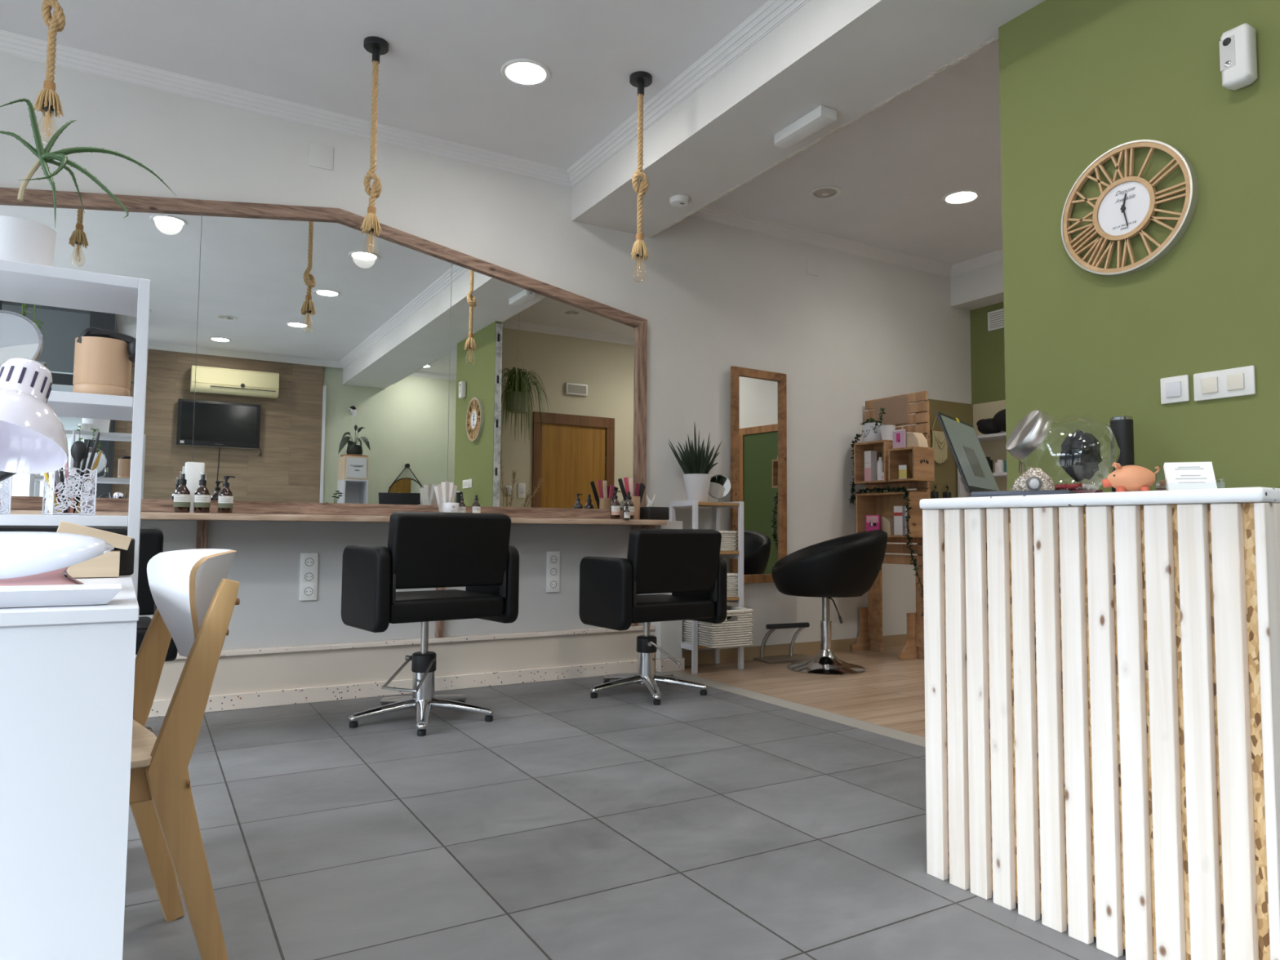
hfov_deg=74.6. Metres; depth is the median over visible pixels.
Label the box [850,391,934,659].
display stand
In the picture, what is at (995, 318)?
air vent
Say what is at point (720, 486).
mirror
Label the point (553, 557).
socket
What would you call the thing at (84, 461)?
pen
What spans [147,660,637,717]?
baseboard
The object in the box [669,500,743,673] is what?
rack
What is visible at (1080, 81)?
wall
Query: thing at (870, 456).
product box
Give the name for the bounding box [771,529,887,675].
tub chair
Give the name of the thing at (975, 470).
laptop
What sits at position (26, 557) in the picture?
dryer
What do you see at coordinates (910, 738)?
floor strip
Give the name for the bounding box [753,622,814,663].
footrest
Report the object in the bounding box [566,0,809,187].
crown molding
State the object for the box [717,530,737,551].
basket
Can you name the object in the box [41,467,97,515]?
cup
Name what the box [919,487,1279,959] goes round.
reception desk
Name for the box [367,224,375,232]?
socket
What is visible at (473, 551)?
chair
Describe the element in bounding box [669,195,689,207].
smoke detector
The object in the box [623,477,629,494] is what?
comb
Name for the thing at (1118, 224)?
print
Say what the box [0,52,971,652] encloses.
wall
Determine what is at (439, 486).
paper strip
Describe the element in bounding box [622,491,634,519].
bottle
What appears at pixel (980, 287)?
wall
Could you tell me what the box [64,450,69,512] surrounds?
pen
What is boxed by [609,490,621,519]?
bottle
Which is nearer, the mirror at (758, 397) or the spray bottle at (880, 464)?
the mirror at (758, 397)
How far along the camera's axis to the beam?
3.55 m
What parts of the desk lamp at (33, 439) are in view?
arm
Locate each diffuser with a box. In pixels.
[506,62,545,83]
[946,191,976,202]
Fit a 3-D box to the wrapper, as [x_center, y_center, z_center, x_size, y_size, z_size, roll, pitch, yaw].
[1.244,-0.068,2.372,0.126,0.148,0.101,2,-4,-31]
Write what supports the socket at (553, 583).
attached to the strip at (553, 557)
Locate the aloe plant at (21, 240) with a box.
[0,97,176,266]
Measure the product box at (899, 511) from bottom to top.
0.195 m
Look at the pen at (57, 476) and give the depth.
1.94 m
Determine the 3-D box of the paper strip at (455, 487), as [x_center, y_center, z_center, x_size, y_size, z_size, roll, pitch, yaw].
[-0.986,0.107,4.369,0.072,0.172,0.002,2,-4,-31]
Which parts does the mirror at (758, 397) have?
mirror pane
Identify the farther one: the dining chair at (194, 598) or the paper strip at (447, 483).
the paper strip at (447, 483)
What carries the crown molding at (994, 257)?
attached to the wall at (980, 287)
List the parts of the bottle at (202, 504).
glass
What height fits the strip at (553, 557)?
0.230 m
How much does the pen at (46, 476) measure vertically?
0.148 m
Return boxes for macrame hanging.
[929,417,947,463]
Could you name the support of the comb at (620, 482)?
in the cup at (635, 500)
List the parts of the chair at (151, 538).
backrest, seat, arm, armrest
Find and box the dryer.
[0,531,114,586]
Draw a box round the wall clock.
[1061,139,1198,276]
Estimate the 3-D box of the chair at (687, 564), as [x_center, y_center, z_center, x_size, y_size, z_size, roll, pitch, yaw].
[0.033,0.678,4.371,0.654,0.846,0.610,3,-4,-34]
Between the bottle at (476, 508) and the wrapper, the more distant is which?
the bottle at (476, 508)
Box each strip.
[298,552,318,600]
[434,485,440,511]
[437,484,443,511]
[441,482,445,502]
[445,481,449,502]
[448,482,453,502]
[450,484,457,502]
[546,551,559,592]
[656,671,925,746]
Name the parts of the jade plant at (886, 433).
pot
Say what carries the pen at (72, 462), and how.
in the cup at (49, 504)
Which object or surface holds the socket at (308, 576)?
attached to the strip at (308, 562)
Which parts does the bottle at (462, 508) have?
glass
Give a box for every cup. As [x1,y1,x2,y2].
[0,475,12,514]
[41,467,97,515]
[631,496,639,519]
[930,491,938,498]
[942,492,951,497]
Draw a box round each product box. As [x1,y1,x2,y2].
[864,450,876,480]
[880,472,884,479]
[893,506,905,535]
[898,465,909,479]
[904,506,906,534]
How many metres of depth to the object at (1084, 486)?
2.32 m
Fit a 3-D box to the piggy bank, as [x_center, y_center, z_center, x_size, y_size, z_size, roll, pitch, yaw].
[1.078,-0.003,1.845,0.110,0.073,0.062,-1,-4,27]
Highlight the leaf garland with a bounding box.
[848,434,924,616]
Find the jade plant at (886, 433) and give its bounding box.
[859,407,896,440]
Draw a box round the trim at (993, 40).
[648,35,998,237]
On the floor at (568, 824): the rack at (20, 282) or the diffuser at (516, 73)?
the rack at (20, 282)
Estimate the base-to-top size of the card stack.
0.070 m
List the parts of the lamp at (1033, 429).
lid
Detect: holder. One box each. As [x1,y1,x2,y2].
[930,484,938,498]
[942,485,951,497]
[1155,476,1222,490]
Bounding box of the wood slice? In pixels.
[880,516,893,534]
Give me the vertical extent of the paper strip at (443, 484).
0.176 m
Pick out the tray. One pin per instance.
(23, 596)
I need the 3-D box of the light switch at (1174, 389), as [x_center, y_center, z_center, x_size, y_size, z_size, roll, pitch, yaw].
[1.569,-0.266,2.467,0.015,0.078,0.078,2,-4,-31]
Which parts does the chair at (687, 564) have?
armrest, arm, arm, arm, arm, seat, backrest, arm, armrest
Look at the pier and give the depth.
5.03 m
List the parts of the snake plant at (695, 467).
pot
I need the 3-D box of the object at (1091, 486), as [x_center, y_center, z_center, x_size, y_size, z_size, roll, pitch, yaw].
[1.260,0.019,2.350,0.047,0.019,0.016,2,-4,-18]
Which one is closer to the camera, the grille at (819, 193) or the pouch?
the pouch
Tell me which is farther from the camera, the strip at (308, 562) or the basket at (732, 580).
the basket at (732, 580)
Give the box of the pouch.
[1009,467,1055,490]
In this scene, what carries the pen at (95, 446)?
in the cup at (49, 504)
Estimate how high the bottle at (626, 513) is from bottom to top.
0.087 m
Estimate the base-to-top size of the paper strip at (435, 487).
0.164 m
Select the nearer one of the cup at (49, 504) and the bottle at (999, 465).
the cup at (49, 504)
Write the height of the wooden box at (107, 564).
0.116 m
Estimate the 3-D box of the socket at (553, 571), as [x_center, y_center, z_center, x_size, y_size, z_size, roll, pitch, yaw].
[-0.489,0.520,4.755,0.052,0.052,0.002,2,-4,-31]
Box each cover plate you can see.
[308,142,333,170]
[806,258,817,275]
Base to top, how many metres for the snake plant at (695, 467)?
0.500 m
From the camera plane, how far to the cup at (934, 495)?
6.39 m
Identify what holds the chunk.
on the display stand
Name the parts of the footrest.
plate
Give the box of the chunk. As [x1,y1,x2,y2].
[905,431,928,447]
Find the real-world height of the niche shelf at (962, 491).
1.620 m
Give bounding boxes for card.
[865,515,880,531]
[892,429,906,448]
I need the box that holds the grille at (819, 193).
[813,188,836,197]
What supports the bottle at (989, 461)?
on the niche shelf at (962, 491)
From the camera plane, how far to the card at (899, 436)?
5.59 m
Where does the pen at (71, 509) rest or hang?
in the cup at (49, 504)
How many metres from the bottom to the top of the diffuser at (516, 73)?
0.003 m
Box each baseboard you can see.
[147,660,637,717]
[655,657,684,672]
[682,634,906,666]
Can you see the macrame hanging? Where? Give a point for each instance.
(940, 448)
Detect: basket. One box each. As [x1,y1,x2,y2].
[682,605,753,648]
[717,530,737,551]
[727,572,737,597]
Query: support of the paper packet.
on the shelf at (202, 526)
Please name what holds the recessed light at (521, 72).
in the ceiling
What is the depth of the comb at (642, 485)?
4.91 m
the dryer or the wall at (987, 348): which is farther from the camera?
the wall at (987, 348)
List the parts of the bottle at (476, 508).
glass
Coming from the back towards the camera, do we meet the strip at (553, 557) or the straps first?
the strip at (553, 557)
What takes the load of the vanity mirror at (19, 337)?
on the rack at (20, 282)
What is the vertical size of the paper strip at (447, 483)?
0.181 m
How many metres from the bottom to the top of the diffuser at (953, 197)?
0.003 m
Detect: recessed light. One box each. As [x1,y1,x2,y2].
[501,58,551,86]
[942,189,980,204]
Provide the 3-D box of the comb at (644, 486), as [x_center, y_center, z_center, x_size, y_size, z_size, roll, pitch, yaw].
[-0.003,0.124,4.916,0.080,0.196,0.009,2,-4,-31]
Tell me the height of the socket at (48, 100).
0.068 m
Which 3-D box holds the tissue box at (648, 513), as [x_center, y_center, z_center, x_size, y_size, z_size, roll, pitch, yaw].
[0.068,0.158,4.928,0.130,0.152,0.195,2,-4,-28]
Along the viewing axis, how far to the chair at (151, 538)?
2.97 m
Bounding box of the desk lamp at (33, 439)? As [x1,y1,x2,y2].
[0,357,67,481]
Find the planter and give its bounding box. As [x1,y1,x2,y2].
[861,422,883,442]
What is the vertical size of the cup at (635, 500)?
0.134 m
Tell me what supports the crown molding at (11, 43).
attached to the wall at (713, 297)
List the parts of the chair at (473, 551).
armrest, arm, arm, arm, seat, backrest, arm, arm, armrest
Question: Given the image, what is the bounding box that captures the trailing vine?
[20,302,45,333]
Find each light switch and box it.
[1160,374,1189,404]
[1193,365,1255,401]
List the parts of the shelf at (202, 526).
support post, support post, support post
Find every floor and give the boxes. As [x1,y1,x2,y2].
[122,671,1125,959]
[679,646,925,737]
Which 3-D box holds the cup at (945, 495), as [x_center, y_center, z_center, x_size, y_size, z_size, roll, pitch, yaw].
[2.368,0.144,6.477,0.044,0.100,0.050,2,-4,-31]
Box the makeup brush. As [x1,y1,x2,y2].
[71,440,86,493]
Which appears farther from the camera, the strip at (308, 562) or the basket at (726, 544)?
the basket at (726, 544)
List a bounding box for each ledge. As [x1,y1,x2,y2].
[135,624,655,659]
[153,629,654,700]
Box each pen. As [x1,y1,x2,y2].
[44,472,62,513]
[53,474,63,513]
[55,470,63,513]
[59,467,67,512]
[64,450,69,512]
[69,429,75,513]
[69,494,75,512]
[73,439,90,513]
[75,432,100,513]
[75,449,102,513]
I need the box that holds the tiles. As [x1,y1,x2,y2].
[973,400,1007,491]
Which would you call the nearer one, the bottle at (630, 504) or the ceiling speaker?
the bottle at (630, 504)
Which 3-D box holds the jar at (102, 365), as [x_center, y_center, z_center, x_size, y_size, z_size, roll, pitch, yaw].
[-1.282,-0.263,2.004,0.116,0.135,0.116,2,-4,-31]
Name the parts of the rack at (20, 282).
post, post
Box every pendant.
[34,0,65,143]
[360,35,388,258]
[629,71,652,282]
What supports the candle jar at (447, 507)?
on the shelf at (202, 526)
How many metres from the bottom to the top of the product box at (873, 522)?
0.135 m
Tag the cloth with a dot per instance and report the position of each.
(728, 617)
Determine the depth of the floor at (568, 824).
2.27 m
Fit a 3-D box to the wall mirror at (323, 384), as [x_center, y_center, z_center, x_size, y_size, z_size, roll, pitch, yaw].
[-1.550,-0.604,4.222,3.680,1.552,0.034,2,-4,-31]
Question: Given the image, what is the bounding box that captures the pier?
[650,520,682,659]
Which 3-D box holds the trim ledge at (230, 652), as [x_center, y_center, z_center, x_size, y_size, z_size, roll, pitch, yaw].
[-2.252,0.785,3.696,5.400,0.022,0.092,2,-4,-31]
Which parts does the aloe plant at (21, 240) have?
pot, stem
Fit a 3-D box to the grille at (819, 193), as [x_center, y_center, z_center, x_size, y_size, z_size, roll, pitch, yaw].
[1.144,-1.769,5.189,0.138,0.010,0.138,2,-4,-31]
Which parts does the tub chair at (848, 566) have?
height lever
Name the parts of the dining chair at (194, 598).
rail, seat, leg, backrest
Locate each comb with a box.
[617,478,626,502]
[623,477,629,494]
[629,477,633,496]
[635,483,639,496]
[639,483,644,502]
[640,484,645,502]
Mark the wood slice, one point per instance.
(886, 523)
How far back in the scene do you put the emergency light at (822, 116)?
3.71 m
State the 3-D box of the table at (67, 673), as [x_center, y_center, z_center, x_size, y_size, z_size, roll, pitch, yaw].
[-1.169,0.543,1.314,0.620,0.730,0.900,3,-4,-32]
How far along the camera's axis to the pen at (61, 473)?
1.94 m
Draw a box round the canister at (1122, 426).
[1110,415,1134,492]
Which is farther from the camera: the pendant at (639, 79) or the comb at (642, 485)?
the comb at (642, 485)
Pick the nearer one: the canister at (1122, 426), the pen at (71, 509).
the pen at (71, 509)
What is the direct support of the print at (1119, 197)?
attached to the wall clock
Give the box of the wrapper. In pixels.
[1058,429,1102,481]
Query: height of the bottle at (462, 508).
0.117 m
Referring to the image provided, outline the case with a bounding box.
[112,537,134,574]
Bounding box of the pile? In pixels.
[976,408,1005,434]
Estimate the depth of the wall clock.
2.59 m
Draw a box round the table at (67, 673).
[0,574,139,959]
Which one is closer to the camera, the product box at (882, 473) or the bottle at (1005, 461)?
the product box at (882, 473)
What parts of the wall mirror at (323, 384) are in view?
mirror pane, mirror pane, mirror pane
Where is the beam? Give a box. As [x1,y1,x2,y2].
[572,0,1044,236]
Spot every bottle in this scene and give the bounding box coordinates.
[173,471,191,512]
[193,471,210,512]
[217,475,235,513]
[458,495,466,512]
[471,494,480,512]
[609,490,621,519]
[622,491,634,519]
[623,503,630,519]
[876,452,884,480]
[986,457,992,472]
[994,459,1004,472]
[1004,460,1006,471]
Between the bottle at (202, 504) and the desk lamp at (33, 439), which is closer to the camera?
the desk lamp at (33, 439)
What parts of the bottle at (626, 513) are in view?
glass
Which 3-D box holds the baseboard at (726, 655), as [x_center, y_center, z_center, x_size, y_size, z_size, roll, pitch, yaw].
[1.436,1.162,5.904,2.780,0.085,0.014,2,-4,-31]
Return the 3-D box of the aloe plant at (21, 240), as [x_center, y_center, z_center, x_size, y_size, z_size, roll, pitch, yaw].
[-1.361,-0.691,2.029,0.406,0.425,0.177,2,-4,-24]
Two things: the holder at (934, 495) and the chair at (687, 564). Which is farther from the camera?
the holder at (934, 495)
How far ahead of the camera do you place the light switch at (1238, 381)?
2.35 m
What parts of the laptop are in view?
lid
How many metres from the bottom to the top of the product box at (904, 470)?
0.095 m
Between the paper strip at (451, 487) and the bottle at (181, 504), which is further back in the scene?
the paper strip at (451, 487)
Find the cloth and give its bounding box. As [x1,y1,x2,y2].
[726,607,732,619]
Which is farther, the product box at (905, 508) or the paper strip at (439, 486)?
the product box at (905, 508)
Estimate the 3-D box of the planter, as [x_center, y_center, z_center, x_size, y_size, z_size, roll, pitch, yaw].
[1.632,-0.326,5.885,0.148,0.135,0.144,2,-4,-31]
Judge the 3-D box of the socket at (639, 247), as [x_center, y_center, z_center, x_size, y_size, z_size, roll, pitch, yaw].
[-0.002,-1.054,3.835,0.033,0.068,0.032,2,-4,-31]
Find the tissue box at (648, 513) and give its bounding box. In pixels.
[640,494,669,519]
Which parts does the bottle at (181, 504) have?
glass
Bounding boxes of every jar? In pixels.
[72,336,131,396]
[443,502,458,512]
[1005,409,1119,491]
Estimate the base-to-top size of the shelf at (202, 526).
0.628 m
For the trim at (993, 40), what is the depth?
3.78 m
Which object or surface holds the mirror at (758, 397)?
attached to the wall at (713, 297)
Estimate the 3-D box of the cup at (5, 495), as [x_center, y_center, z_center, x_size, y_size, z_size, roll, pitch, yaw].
[-1.468,0.022,1.877,0.086,0.116,0.087,-3,-5,42]
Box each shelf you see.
[10,510,666,637]
[957,432,1007,497]
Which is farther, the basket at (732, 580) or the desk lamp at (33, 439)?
the basket at (732, 580)
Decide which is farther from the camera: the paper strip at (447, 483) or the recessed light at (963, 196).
the recessed light at (963, 196)
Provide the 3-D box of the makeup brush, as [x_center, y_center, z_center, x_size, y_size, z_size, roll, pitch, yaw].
[-1.298,-0.029,1.940,0.030,0.124,0.025,1,-3,-2]
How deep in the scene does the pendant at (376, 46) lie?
3.59 m
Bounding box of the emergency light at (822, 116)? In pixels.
[773,105,836,148]
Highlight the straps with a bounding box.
[75,327,136,362]
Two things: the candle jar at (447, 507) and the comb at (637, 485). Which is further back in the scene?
the comb at (637, 485)
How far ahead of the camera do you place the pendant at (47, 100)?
2.99 m
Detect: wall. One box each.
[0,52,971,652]
[950,261,1003,310]
[969,302,1005,404]
[998,0,1279,492]
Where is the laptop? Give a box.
[936,411,1078,497]
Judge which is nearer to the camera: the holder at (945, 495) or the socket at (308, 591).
the socket at (308, 591)
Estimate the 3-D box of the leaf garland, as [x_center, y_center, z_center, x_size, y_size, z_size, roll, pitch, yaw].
[1.669,0.282,5.716,0.224,1.249,0.601,2,-4,-31]
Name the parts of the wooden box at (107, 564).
box lid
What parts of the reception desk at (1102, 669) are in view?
corner post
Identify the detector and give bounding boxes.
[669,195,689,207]
[1219,22,1257,90]
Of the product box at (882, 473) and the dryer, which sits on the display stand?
the product box at (882, 473)
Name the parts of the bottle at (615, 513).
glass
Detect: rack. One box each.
[0,259,150,597]
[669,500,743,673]
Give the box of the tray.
[0,583,122,608]
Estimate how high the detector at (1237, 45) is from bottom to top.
0.160 m
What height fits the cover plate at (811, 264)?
0.110 m
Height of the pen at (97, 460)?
0.150 m
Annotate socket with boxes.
[42,94,53,112]
[302,571,315,582]
[302,586,314,596]
[303,556,315,567]
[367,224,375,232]
[549,554,557,564]
[549,567,557,576]
[549,579,557,589]
[635,244,643,257]
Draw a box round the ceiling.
[0,0,1002,265]
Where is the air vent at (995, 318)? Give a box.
[987,308,1004,331]
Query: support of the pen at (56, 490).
in the cup at (49, 504)
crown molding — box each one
[0,29,572,187]
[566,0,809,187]
[690,204,951,277]
[950,248,1003,277]
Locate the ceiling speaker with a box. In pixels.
[808,186,841,199]
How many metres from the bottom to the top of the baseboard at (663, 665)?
0.074 m
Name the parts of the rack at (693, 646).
leg, rail, rail, leg, leg, rail, rail, leg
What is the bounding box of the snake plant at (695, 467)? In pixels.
[667,425,721,502]
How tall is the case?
0.080 m
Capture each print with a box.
[1113,220,1136,229]
[1115,186,1134,195]
[1115,193,1135,203]
[1174,466,1205,483]
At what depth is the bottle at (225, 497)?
3.71 m
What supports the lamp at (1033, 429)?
on the reception desk at (1102, 669)
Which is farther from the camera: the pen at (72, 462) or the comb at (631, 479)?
the comb at (631, 479)
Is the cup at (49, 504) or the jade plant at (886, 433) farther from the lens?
the jade plant at (886, 433)
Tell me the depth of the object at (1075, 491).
2.31 m
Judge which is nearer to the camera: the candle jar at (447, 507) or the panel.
the candle jar at (447, 507)
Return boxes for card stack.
[1163,462,1217,490]
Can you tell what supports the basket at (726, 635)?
on the rack at (693, 646)
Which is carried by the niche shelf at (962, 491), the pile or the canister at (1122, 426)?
the pile
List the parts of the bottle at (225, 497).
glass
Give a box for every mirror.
[0,186,647,519]
[0,310,46,367]
[708,474,731,502]
[730,365,786,583]
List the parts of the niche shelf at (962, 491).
panel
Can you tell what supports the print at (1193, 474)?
attached to the card stack
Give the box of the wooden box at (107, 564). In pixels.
[56,520,131,577]
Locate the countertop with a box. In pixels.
[919,487,1279,509]
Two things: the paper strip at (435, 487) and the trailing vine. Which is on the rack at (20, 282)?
the trailing vine
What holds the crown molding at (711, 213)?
attached to the wall at (713, 297)
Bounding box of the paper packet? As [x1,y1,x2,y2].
[184,462,204,512]
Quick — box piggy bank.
[1102,462,1159,492]
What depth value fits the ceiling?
3.91 m
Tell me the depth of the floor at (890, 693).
4.59 m
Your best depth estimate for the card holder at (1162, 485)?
1.79 m
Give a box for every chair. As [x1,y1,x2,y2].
[0,525,177,732]
[128,548,239,959]
[341,511,519,736]
[578,528,727,705]
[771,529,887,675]
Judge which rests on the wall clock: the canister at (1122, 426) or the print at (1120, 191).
the print at (1120, 191)
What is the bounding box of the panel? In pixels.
[924,399,973,498]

